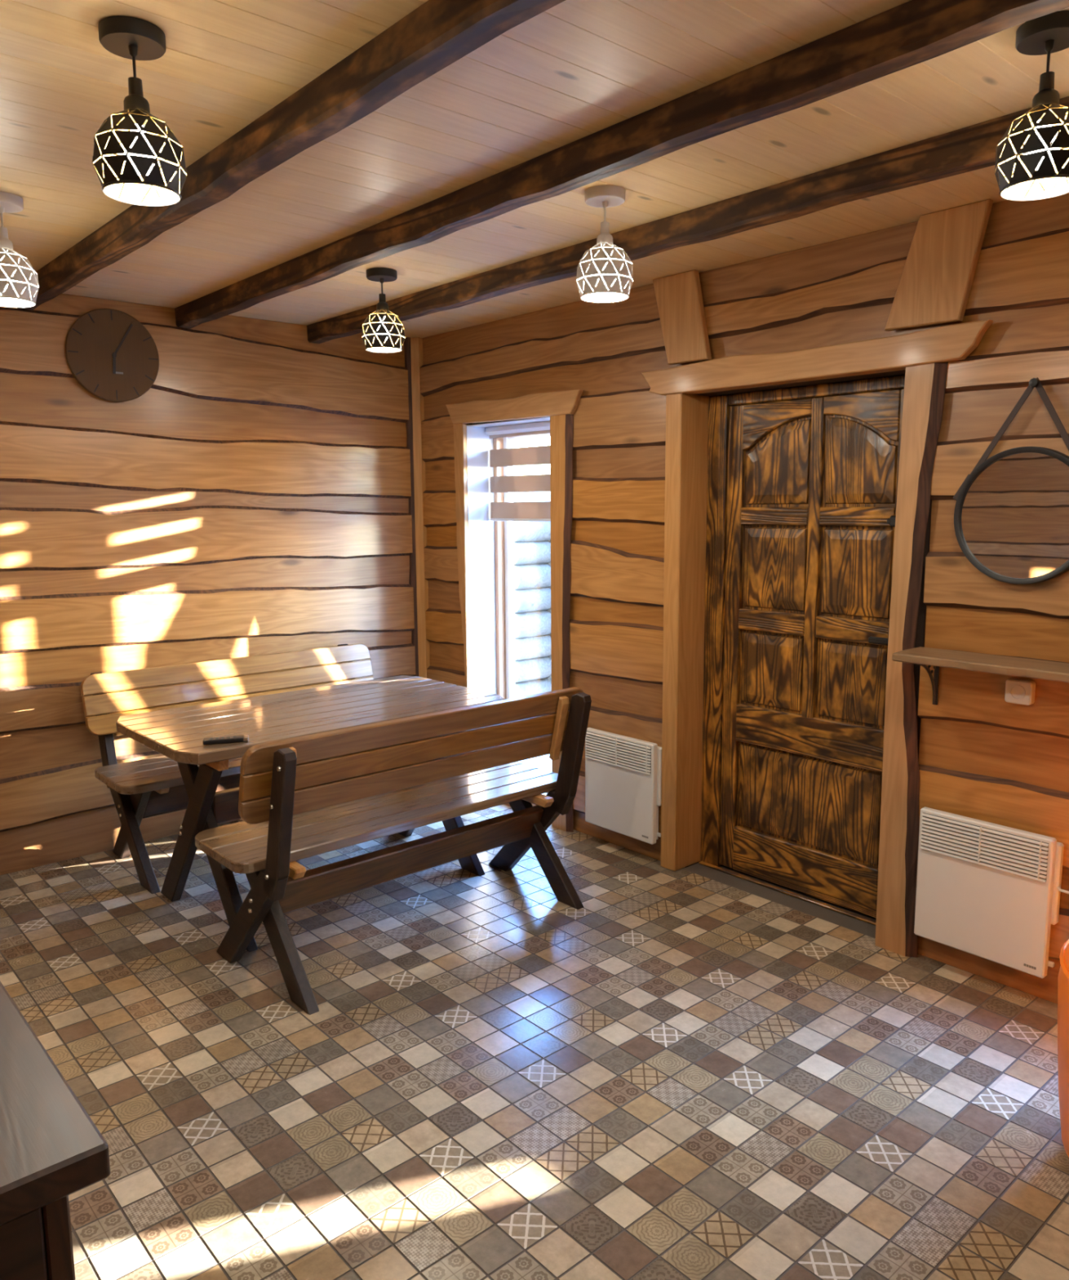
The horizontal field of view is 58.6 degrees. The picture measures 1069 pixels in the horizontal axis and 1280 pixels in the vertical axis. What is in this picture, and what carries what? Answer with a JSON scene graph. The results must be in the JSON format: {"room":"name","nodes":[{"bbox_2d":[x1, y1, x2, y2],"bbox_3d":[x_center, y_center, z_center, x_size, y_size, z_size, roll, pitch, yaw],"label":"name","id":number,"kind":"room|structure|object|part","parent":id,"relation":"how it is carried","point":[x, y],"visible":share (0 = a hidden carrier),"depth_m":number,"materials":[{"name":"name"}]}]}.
{"room":"traditional dwelling","nodes":[
{"label":"traditional dwelling","id":0,"kind":"room"},
{"bbox_2d":[0,289,415,875],"bbox_3d":[-2.374,-0.176,4.120,4.900,3.000,0.277,-7,11,-41],"label":"wall","id":1,"kind":"structure","parent":0,"point":[254,500],"depth_m":4.48,"materials":[{"name":"brown wood"}]},
{"bbox_2d":[65,308,159,401],"bbox_3d":[-1.865,-1.260,4.221,0.398,0.398,0.023,-7,11,-41],"label":"wall clock","id":2,"kind":"object","parent":1,"relation":"attached to","point":[109,353],"visible":1,"depth_m":4.21,"materials":[{"name":"brown wood"}]},
{"bbox_2d":[404,337,418,676],"bbox_3d":[-0.694,-0.421,5.402,0.030,2.500,0.036,-7,11,-41],"label":"trim","id":3,"kind":"structure","parent":1,"relation":"attached to","point":[409,424],"depth_m":5.35,"materials":[{"name":"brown wood"}]},
{"bbox_2d":[0,804,1068,1279],"bbox_3d":[-0.257,1.442,2.037,4.675,0.250,6.040,-7,11,-41],"label":"floor","id":4,"kind":"structure","parent":0,"point":[698,1071],"depth_m":2.65,"materials":[{"name":"tile"}]},
{"bbox_2d":[0,981,111,1279],"bbox_3d":[-1.104,0.984,1.398,0.620,0.850,1.141,-7,11,-41],"label":"sideboard","id":5,"kind":"object","parent":4,"relation":"on","point":[51,1149],"visible":1,"depth_m":1.11,"materials":[{"name":"brown wood"}]},
{"bbox_3d":[-0.762,0.751,0.942,0.512,0.155,0.012,-7,11,-41],"label":"drawer","id":6,"kind":"part","parent":5,"relation":"part of","materials":[{"name":"brown wood"}]},
{"bbox_2d":[80,644,373,893],"bbox_3d":[-1.310,0.531,4.542,1.450,0.864,0.620,-7,11,-41],"label":"garden bench","id":7,"kind":"object","parent":4,"relation":"on","point":[140,789],"visible":0.64,"depth_m":4.32,"materials":[{"name":"brown wood"}]},
{"bbox_3d":[-1.920,0.404,4.263,0.041,0.513,0.204,-7,11,-41],"label":"post","id":8,"kind":"part","parent":7,"relation":"part of","materials":[{"name":"brown wood"}]},
{"bbox_3d":[-1.788,0.798,4.233,0.041,0.430,0.503,-7,11,-41],"label":"leg","id":9,"kind":"part","parent":7,"relation":"part of","materials":[{"name":"brown wood"}]},
{"bbox_3d":[-1.751,0.812,4.130,0.041,0.430,0.532,-7,11,-41],"label":"leg","id":10,"kind":"part","parent":7,"relation":"part of","materials":[{"name":"brown wood"}]},
{"bbox_2d":[115,675,505,951],"bbox_3d":[-0.894,0.656,4.035,1.444,0.755,0.820,-7,11,-41],"label":"garden table","id":11,"kind":"object","parent":4,"relation":"on","point":[177,734],"visible":0.72,"depth_m":3.75,"materials":[{"name":"brown wood"}]},
{"bbox_3d":[-1.336,0.755,3.693,0.040,0.661,0.634,-7,11,-41],"label":"leg","id":12,"kind":"part","parent":11,"relation":"part of","materials":[{"name":"brown wood"}]},
{"bbox_3d":[-1.230,0.762,3.634,0.040,0.661,0.645,-7,11,-41],"label":"leg","id":13,"kind":"part","parent":11,"relation":"part of","materials":[{"name":"brown wood"}]},
{"bbox_2d":[202,734,248,744],"bbox_3d":[-1.103,0.356,3.403,0.156,0.018,0.041,-3,8,-16],"label":"remote control","id":14,"kind":"object","parent":11,"relation":"on","point":[245,738],"visible":1,"depth_m":3.39,"materials":[{"name":"black plastic"}]},
{"bbox_3d":[-0.487,0.644,4.431,0.040,0.661,0.634,-7,11,-41],"label":"leg","id":15,"kind":"part","parent":11,"relation":"part of","materials":[{"name":"brown wood"}]},
{"bbox_3d":[-0.442,0.659,4.319,0.040,0.661,0.645,-7,11,-41],"label":"leg","id":16,"kind":"part","parent":11,"relation":"part of","materials":[{"name":"brown wood"}]},
{"bbox_2d":[195,687,591,1014],"bbox_3d":[-0.464,0.664,3.567,1.450,0.864,0.620,-7,11,-41],"label":"garden bench","id":17,"kind":"object","parent":4,"relation":"on","point":[300,797],"visible":1,"depth_m":3.38,"materials":[{"name":"brown wood"}]},
{"bbox_3d":[-0.963,0.936,3.221,0.041,0.430,0.532,-7,11,-41],"label":"leg","id":18,"kind":"part","parent":17,"relation":"part of","materials":[{"name":"brown wood"}]},
{"bbox_3d":[-0.799,0.579,2.979,0.041,0.513,0.204,-7,11,-41],"label":"post","id":19,"kind":"part","parent":17,"relation":"part of","materials":[{"name":"brown wood"}]},
{"bbox_3d":[-0.864,0.942,3.171,0.041,0.430,0.503,-7,11,-41],"label":"leg","id":20,"kind":"part","parent":17,"relation":"part of","materials":[{"name":"brown wood"}]},
{"bbox_3d":[-0.020,0.813,4.040,0.041,0.430,0.532,-7,11,-41],"label":"leg","id":21,"kind":"part","parent":17,"relation":"part of","materials":[{"name":"brown wood"}]},
{"bbox_3d":[0.017,0.827,3.937,0.041,0.430,0.503,-7,11,-41],"label":"leg","id":22,"kind":"part","parent":17,"relation":"part of","materials":[{"name":"brown wood"}]},
{"bbox_3d":[0.144,0.455,3.798,0.041,0.513,0.204,-7,11,-41],"label":"post","id":23,"kind":"part","parent":17,"relation":"part of","materials":[{"name":"brown wood"}]},
{"bbox_2d":[1057,939,1068,1156],"bbox_3d":[1.506,0.991,2.189,0.648,0.575,0.540,-7,11,-41],"label":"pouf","id":24,"kind":"object","parent":4,"relation":"on","point":[1064,974],"visible":1,"depth_m":2.21,"materials":[{"name":"orange fabric"}]},
{"bbox_2d":[0,0,1068,337],"bbox_3d":[-0.330,-1.250,1.620,4.420,0.200,6.020,-7,11,-41],"label":"ceiling","id":25,"kind":"structure","parent":0,"point":[574,70],"depth_m":2.33,"materials":[{"name":"brown wood"}]},
{"bbox_2d":[0,191,39,307],"bbox_3d":[-1.580,-1.161,2.839,0.168,0.300,0.174,6,10,39],"label":"pendant lamp","id":26,"kind":"object","parent":25,"relation":"hanging from","point":[11,281],"visible":1,"depth_m":2.82,"materials":[{"name":"white metal"}]},
{"bbox_3d":[-1.581,-1.250,2.826,0.018,0.066,0.018,6,10,39],"label":"cord","id":27,"kind":"part","parent":26,"relation":"part of","materials":[{"name":"white paint"}]},
{"bbox_2d":[0,226,13,256],"bbox_3d":[-1.581,-1.188,2.835,0.049,0.074,0.049,6,10,39],"label":"socket","id":28,"kind":"object","parent":26,"relation":"attached to","point":[6,244],"depth_m":2.82,"materials":[{"name":"white paint"}]},
{"bbox_3d":[-1.580,-1.095,2.848,0.060,0.090,0.060,6,10,39],"label":"bulb","id":29,"kind":"part","parent":26,"relation":"part of","materials":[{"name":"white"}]},
{"bbox_3d":[-1.580,-1.089,2.849,0.168,0.146,0.174,6,10,39],"label":"lamp shade","id":30,"kind":"part","parent":26,"relation":"part of","materials":[{"name":"white paint"}]},
{"bbox_2d":[92,16,187,206],"bbox_3d":[-0.778,-1.029,1.865,0.168,0.300,0.174,4,9,30],"label":"pendant lamp","id":31,"kind":"object","parent":25,"relation":"hanging from","point":[139,152],"visible":1,"depth_m":1.83,"materials":[{"name":"black metal"}]},
{"bbox_3d":[-0.779,-1.118,1.852,0.018,0.066,0.018,4,9,30],"label":"cord","id":32,"kind":"part","parent":31,"relation":"part of","materials":[{"name":"black paint"}]},
{"bbox_2d":[123,76,151,124],"bbox_3d":[-0.778,-1.056,1.861,0.049,0.074,0.049,4,9,30],"label":"socket","id":33,"kind":"object","parent":31,"relation":"attached to","point":[135,103],"depth_m":1.85,"materials":[{"name":"black paint"}]},
{"bbox_3d":[-0.777,-0.962,1.874,0.060,0.090,0.060,4,9,30],"label":"bulb","id":34,"kind":"part","parent":31,"relation":"part of","materials":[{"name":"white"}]},
{"bbox_3d":[-0.777,-0.957,1.875,0.168,0.146,0.174,4,9,30],"label":"lamp shade","id":35,"kind":"part","parent":31,"relation":"part of","materials":[{"name":"black paint"}]},
{"bbox_2d":[15,0,565,310],"bbox_3d":[-0.166,-1.125,1.770,0.077,0.090,5.990,-7,11,-41],"label":"ceiling beam","id":36,"kind":"structure","parent":25,"relation":"attached to","point":[437,34],"depth_m":2.08,"materials":[{"name":"brown wood"}]},
{"bbox_2d":[361,267,405,352],"bbox_3d":[-0.600,-1.300,3.764,0.174,0.300,0.168,-7,11,-41],"label":"pendant lamp","id":37,"kind":"object","parent":25,"relation":"hanging from","point":[381,331],"visible":1,"depth_m":3.72,"materials":[{"name":"black metal"}]},
{"bbox_3d":[-0.601,-1.389,3.751,0.018,0.066,0.018,-7,11,-41],"label":"cord","id":38,"kind":"part","parent":37,"relation":"part of","materials":[{"name":"black paint"}]},
{"bbox_2d":[376,293,389,314],"bbox_3d":[-0.600,-1.327,3.760,0.049,0.074,0.049,-7,11,-41],"label":"socket","id":39,"kind":"object","parent":37,"relation":"attached to","point":[382,307],"depth_m":3.74,"materials":[{"name":"black paint"}]},
{"bbox_3d":[-0.600,-1.228,3.774,0.174,0.146,0.168,-7,11,-41],"label":"lamp shade","id":40,"kind":"part","parent":37,"relation":"part of","materials":[{"name":"black paint"}]},
{"bbox_3d":[-0.600,-1.234,3.773,0.060,0.090,0.060,-7,11,-41],"label":"bulb","id":41,"kind":"part","parent":37,"relation":"part of","materials":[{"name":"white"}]},
{"bbox_2d":[576,185,633,302],"bbox_3d":[0.209,-1.173,2.832,0.174,0.300,0.168,-7,11,-41],"label":"pendant lamp","id":42,"kind":"object","parent":25,"relation":"hanging from","point":[601,273],"visible":1,"depth_m":2.79,"materials":[{"name":"white metal"}]},
{"bbox_2d":[596,222,613,250],"bbox_3d":[0.209,-1.200,2.828,0.049,0.074,0.049,-7,11,-41],"label":"socket","id":43,"kind":"object","parent":42,"relation":"attached to","point":[605,239],"depth_m":2.81,"materials":[{"name":"white paint"}]},
{"bbox_3d":[0.210,-1.101,2.842,0.174,0.146,0.168,-7,11,-41],"label":"lamp shade","id":44,"kind":"part","parent":42,"relation":"part of","materials":[{"name":"white paint"}]},
{"bbox_3d":[0.210,-1.107,2.841,0.060,0.090,0.060,-7,11,-41],"label":"bulb","id":45,"kind":"part","parent":42,"relation":"part of","materials":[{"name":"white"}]},
{"bbox_3d":[0.209,-1.262,2.819,0.018,0.066,0.018,-7,11,-41],"label":"cord","id":46,"kind":"part","parent":42,"relation":"part of","materials":[{"name":"white paint"}]},
{"bbox_2d":[174,0,1068,328],"bbox_3d":[0.340,-1.192,2.210,0.077,0.090,5.990,-7,11,-41],"label":"ceiling beam","id":47,"kind":"structure","parent":25,"relation":"attached to","point":[913,33],"depth_m":2.18,"materials":[{"name":"brown wood"}]},
{"bbox_2d":[306,96,1068,343],"bbox_3d":[0.846,-1.258,2.650,0.077,0.089,5.990,-7,11,-41],"label":"ceiling beam","id":48,"kind":"structure","parent":25,"relation":"attached to","point":[971,148],"depth_m":2.85,"materials":[{"name":"brown wood"}]},
{"bbox_2d":[995,10,1068,200],"bbox_3d":[1.003,-1.043,1.870,0.168,0.300,0.174,3,9,21],"label":"pendant lamp","id":49,"kind":"object","parent":25,"relation":"hanging from","point":[1048,34],"visible":0.99,"depth_m":1.84,"materials":[{"name":"black metal"}]},
{"bbox_3d":[1.004,-0.970,1.880,0.168,0.146,0.174,3,9,21],"label":"lamp shade","id":50,"kind":"part","parent":49,"relation":"part of","materials":[{"name":"black paint"}]},
{"bbox_3d":[1.004,-0.976,1.879,0.060,0.090,0.060,3,9,21],"label":"bulb","id":51,"kind":"part","parent":49,"relation":"part of","materials":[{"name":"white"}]},
{"bbox_2d":[1031,71,1059,119],"bbox_3d":[1.003,-1.069,1.866,0.049,0.074,0.049,3,9,21],"label":"socket","id":52,"kind":"object","parent":49,"relation":"attached to","point":[1047,95],"depth_m":1.85,"materials":[{"name":"black paint"}]},
{"bbox_3d":[1.002,-1.132,1.857,0.018,0.066,0.018,3,9,21],"label":"cord","id":53,"kind":"part","parent":49,"relation":"part of","materials":[{"name":"black paint"}]},
{"bbox_2d":[419,189,1068,1004],"bbox_3d":[1.491,-0.078,3.227,0.277,3.000,6.272,-7,11,-41],"label":"wall","id":54,"kind":"structure","parent":0,"point":[984,756],"depth_m":3.37,"materials":[{"name":"brown wood"}]},
{"bbox_2d":[410,337,430,678],"bbox_3d":[-0.649,-0.426,5.435,0.082,2.500,0.086,-7,11,-41],"label":"trim","id":55,"kind":"structure","parent":54,"relation":"attached to","point":[416,344],"depth_m":5.35,"materials":[{"name":"brown wood"}]},
{"bbox_2d":[453,423,471,688],"bbox_3d":[-0.389,-0.143,5.151,0.022,2.015,0.094,-7,11,-41],"label":"trim","id":56,"kind":"structure","parent":54,"relation":"attached to","point":[460,429],"depth_m":5.07,"materials":[{"name":"brown wood"}]},
{"bbox_2d":[466,416,550,795],"bbox_3d":[-0.010,-0.139,4.939,0.266,1.940,0.724,-7,11,-41],"label":"window","id":57,"kind":"structure","parent":54,"relation":"in","point":[491,588],"depth_m":5.17,"materials":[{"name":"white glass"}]},
{"bbox_2d":[485,421,551,521],"bbox_3d":[-0.009,-0.851,4.848,0.052,0.494,0.707,-7,11,-41],"label":"roller blind","id":58,"kind":"object","parent":57,"relation":"attached to","point":[531,455],"visible":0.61,"depth_m":4.92,"materials":[{"name":"beige fabric"}]},
{"bbox_3d":[0.056,-0.147,4.997,0.090,1.934,0.719,-7,11,-41],"label":"frame","id":59,"kind":"part","parent":57,"relation":"part of","materials":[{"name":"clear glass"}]},
{"bbox_3d":[0.070,-0.149,5.009,0.044,1.876,0.661,-7,11,-41],"label":"sash","id":60,"kind":"part","parent":57,"relation":"part of","materials":[{"name":"white plastic"}]},
{"bbox_2d":[446,389,583,423],"bbox_3d":[-0.124,-1.139,4.689,0.030,0.120,1.025,-7,11,-41],"label":"trim","id":61,"kind":"structure","parent":54,"relation":"attached to","point":[561,402],"depth_m":4.62,"materials":[{"name":"brown wood"}]},
{"bbox_2d":[550,414,573,831],"bbox_3d":[0.134,-0.056,4.562,0.022,2.000,0.137,-7,11,-41],"label":"trim","id":62,"kind":"structure","parent":54,"relation":"attached to","point":[562,426],"depth_m":4.51,"materials":[{"name":"brown wood"}]},
{"bbox_2d":[585,727,662,844],"bbox_3d":[0.395,0.653,4.329,0.070,0.452,0.449,-7,11,-41],"label":"heater","id":63,"kind":"object","parent":54,"relation":"attached to","point":[624,774],"visible":0.96,"depth_m":4.28,"materials":[{"name":"white metal"}]},
{"bbox_2d":[586,731,651,773],"bbox_3d":[0.374,0.504,4.290,0.002,0.120,0.401,-7,11,-41],"label":"grille","id":64,"kind":"object","parent":63,"relation":"attached to","point":[620,753],"depth_m":4.28,"materials":[{"name":"white metal"}]},
{"bbox_2d":[653,270,711,364],"bbox_3d":[0.594,-1.294,3.839,0.032,0.349,0.293,-7,11,-41],"label":"trim","id":65,"kind":"structure","parent":54,"relation":"attached to","point":[679,297],"depth_m":3.81,"materials":[{"name":"brown wood"}]},
{"bbox_2d":[660,393,709,871],"bbox_3d":[0.644,-0.011,4.097,0.183,2.034,0.084,-7,11,-41],"label":"trim","id":66,"kind":"structure","parent":54,"relation":"attached to","point":[686,415],"depth_m":4.05,"materials":[{"name":"brown wood"}]},
{"bbox_2d":[688,368,906,394],"bbox_3d":[0.983,-0.973,3.577,0.148,0.020,0.942,-7,11,-41],"label":"trim","id":67,"kind":"structure","parent":54,"relation":"attached to","point":[902,369],"depth_m":3.52,"materials":[{"name":"brown wood"}]},
{"bbox_2d":[699,374,905,924],"bbox_3d":[1.055,0.035,3.779,0.115,2.028,0.944,-7,11,-41],"label":"door","id":68,"kind":"structure","parent":54,"relation":"in","point":[802,485],"depth_m":3.78,"materials":[{"name":"brown wood"}]},
{"bbox_3d":[0.972,-0.074,3.883,0.038,0.085,0.317,-7,11,-41],"label":"rail","id":69,"kind":"part","parent":68,"relation":"part of","materials":[{"name":"brown wood"}]},
{"bbox_3d":[0.970,0.127,3.909,0.015,0.332,0.329,-7,11,-41],"label":"panel","id":70,"kind":"part","parent":68,"relation":"part of","materials":[{"name":"brown wood"}]},
{"bbox_3d":[0.969,-0.497,3.823,0.038,0.070,0.317,-7,11,-41],"label":"rail","id":71,"kind":"part","parent":68,"relation":"part of","materials":[{"name":"brown wood"}]},
{"bbox_3d":[0.967,-0.289,3.849,0.015,0.362,0.329,-7,11,-41],"label":"panel","id":72,"kind":"part","parent":68,"relation":"part of","materials":[{"name":"brown wood"}]},
{"bbox_3d":[0.966,-0.850,3.773,0.038,0.183,0.317,-7,11,-41],"label":"rail","id":73,"kind":"part","parent":68,"relation":"part of","materials":[{"name":"brown wood"}]},
{"bbox_3d":[0.964,-0.704,3.791,0.015,0.360,0.329,-7,11,-41],"label":"panel","id":74,"kind":"part","parent":68,"relation":"part of","materials":[{"name":"brown wood"}]},
{"bbox_3d":[1.097,0.933,3.890,0.039,0.193,0.675,-7,11,-41],"label":"rail","id":75,"kind":"part","parent":68,"relation":"part of","materials":[{"name":"brown wood"}]},
{"bbox_3d":[1.092,0.650,3.847,0.015,0.392,0.687,-7,11,-41],"label":"panel","id":76,"kind":"part","parent":68,"relation":"part of","materials":[{"name":"brown wood"}]},
{"bbox_3d":[1.093,0.382,3.812,0.039,0.160,0.675,-7,11,-41],"label":"rail","id":77,"kind":"part","parent":68,"relation":"part of","materials":[{"name":"brown wood"}]},
{"bbox_3d":[1.209,0.164,3.638,0.015,0.332,0.319,-7,11,-41],"label":"panel","id":78,"kind":"part","parent":68,"relation":"part of","materials":[{"name":"brown wood"}]},
{"bbox_3d":[1.211,-0.037,3.613,0.038,0.085,0.307,-7,11,-41],"label":"rail","id":79,"kind":"part","parent":68,"relation":"part of","materials":[{"name":"brown wood"}]},
{"bbox_3d":[1.206,-0.252,3.579,0.015,0.362,0.319,-7,11,-41],"label":"panel","id":80,"kind":"part","parent":68,"relation":"part of","materials":[{"name":"brown wood"}]},
{"bbox_3d":[1.208,-0.460,3.553,0.038,0.070,0.307,-7,11,-41],"label":"rail","id":81,"kind":"part","parent":68,"relation":"part of","materials":[{"name":"brown wood"}]},
{"bbox_3d":[1.203,-0.667,3.520,0.015,0.360,0.319,-7,11,-41],"label":"panel","id":82,"kind":"part","parent":68,"relation":"part of","materials":[{"name":"brown wood"}]},
{"bbox_3d":[1.206,-0.813,3.502,0.038,0.183,0.307,-7,11,-41],"label":"rail","id":83,"kind":"part","parent":68,"relation":"part of","materials":[{"name":"brown wood"}]},
{"bbox_3d":[1.275,0.039,3.480,0.055,0.180,0.100,-7,11,-41],"label":"handle","id":84,"kind":"part","parent":68,"relation":"part of","materials":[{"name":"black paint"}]},
{"bbox_2d":[641,320,994,395],"bbox_3d":[0.935,-1.007,3.480,0.040,0.118,1.440,-7,11,-41],"label":"trim","id":85,"kind":"structure","parent":54,"relation":"attached to","point":[951,343],"depth_m":3.35,"materials":[{"name":"brown wood"}]},
{"bbox_2d":[875,361,948,957],"bbox_3d":[1.282,0.104,3.260,0.028,2.034,0.149,-7,11,-41],"label":"trim","id":86,"kind":"structure","parent":54,"relation":"attached to","point":[925,385],"depth_m":3.27,"materials":[{"name":"brown wood"}]},
{"bbox_2d":[884,199,993,331],"bbox_3d":[1.289,-1.190,3.054,0.032,0.345,0.329,-7,11,-41],"label":"trim","id":87,"kind":"structure","parent":54,"relation":"attached to","point":[936,281],"depth_m":3.03,"materials":[{"name":"brown wood"}]},
{"bbox_2d":[892,646,1068,705],"bbox_3d":[1.439,0.158,2.951,0.205,0.191,0.626,-7,11,-41],"label":"wall shelf","id":88,"kind":"object","parent":54,"relation":"attached to","point":[923,656],"visible":1,"depth_m":2.95,"materials":[{"name":"brown wood"}]},
{"bbox_2d":[914,806,1068,977],"bbox_3d":[1.525,0.821,3.054,0.070,0.452,0.623,-7,11,-41],"label":"heater","id":89,"kind":"object","parent":54,"relation":"attached to","point":[992,891],"visible":1,"depth_m":3.08,"materials":[{"name":"white metal"}]},
{"bbox_2d":[921,812,1048,880],"bbox_3d":[1.444,0.665,3.077,0.009,0.124,0.401,-7,11,-41],"label":"grille","id":90,"kind":"object","parent":89,"relation":"attached to","point":[1019,855],"depth_m":3.07,"materials":[{"name":"white metal"}]},
{"bbox_3d":[1.673,0.742,2.878,0.028,0.085,0.183,-7,11,-41],"label":"power cord","id":91,"kind":"part","parent":89,"relation":"part of","materials":[{"name":"white plastic"}]},
{"bbox_2d":[953,377,1068,584],"bbox_3d":[1.500,-0.481,2.915,0.036,0.623,0.438,-7,11,-41],"label":"round mirror","id":92,"kind":"object","parent":54,"relation":"attached to","point":[1011,513],"visible":1,"depth_m":2.93,"materials":[{"name":"black paint"}]},
{"bbox_3d":[1.504,-0.381,2.932,0.008,0.386,0.386,-7,11,-41],"label":"glass","id":93,"kind":"part","parent":92,"relation":"part of","materials":[{"name":"white mirror"}]},
{"bbox_2d":[1004,678,1035,705],"bbox_3d":[1.522,0.162,2.987,0.037,0.074,0.080,-7,11,-41],"label":"power socket","id":94,"kind":"object","parent":54,"relation":"attached to","point":[1021,691],"visible":1,"depth_m":2.97,"materials":[{"name":"white plastic"}]},
{"bbox_2d":[1009,684,1026,699],"bbox_3d":[1.514,0.163,2.979,0.015,0.047,0.047,-7,11,-41],"label":"socket recess","id":95,"kind":"object","parent":94,"relation":"on","point":[1016,691],"depth_m":2.98,"materials":[{"name":"white plastic"}]},
{"label":"outside","id":96,"kind":"structure","parent":0,"visible":0},
{"bbox_2d":[520,754,551,771],"bbox_3d":[14.486,-0.824,18.829,39.740,0.200,60.000,-7,11,-41],"label":"ground","id":97,"kind":"structure","parent":96,"point":[544,762],"depth_m":6.87,"materials":[{"name":"white"}]},
{"bbox_2d":[513,491,551,697],"bbox_3d":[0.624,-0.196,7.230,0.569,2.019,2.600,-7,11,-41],"label":"house","id":98,"kind":"structure","parent":97,"relation":"on","point":[531,540],"depth_m":7.75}
]}

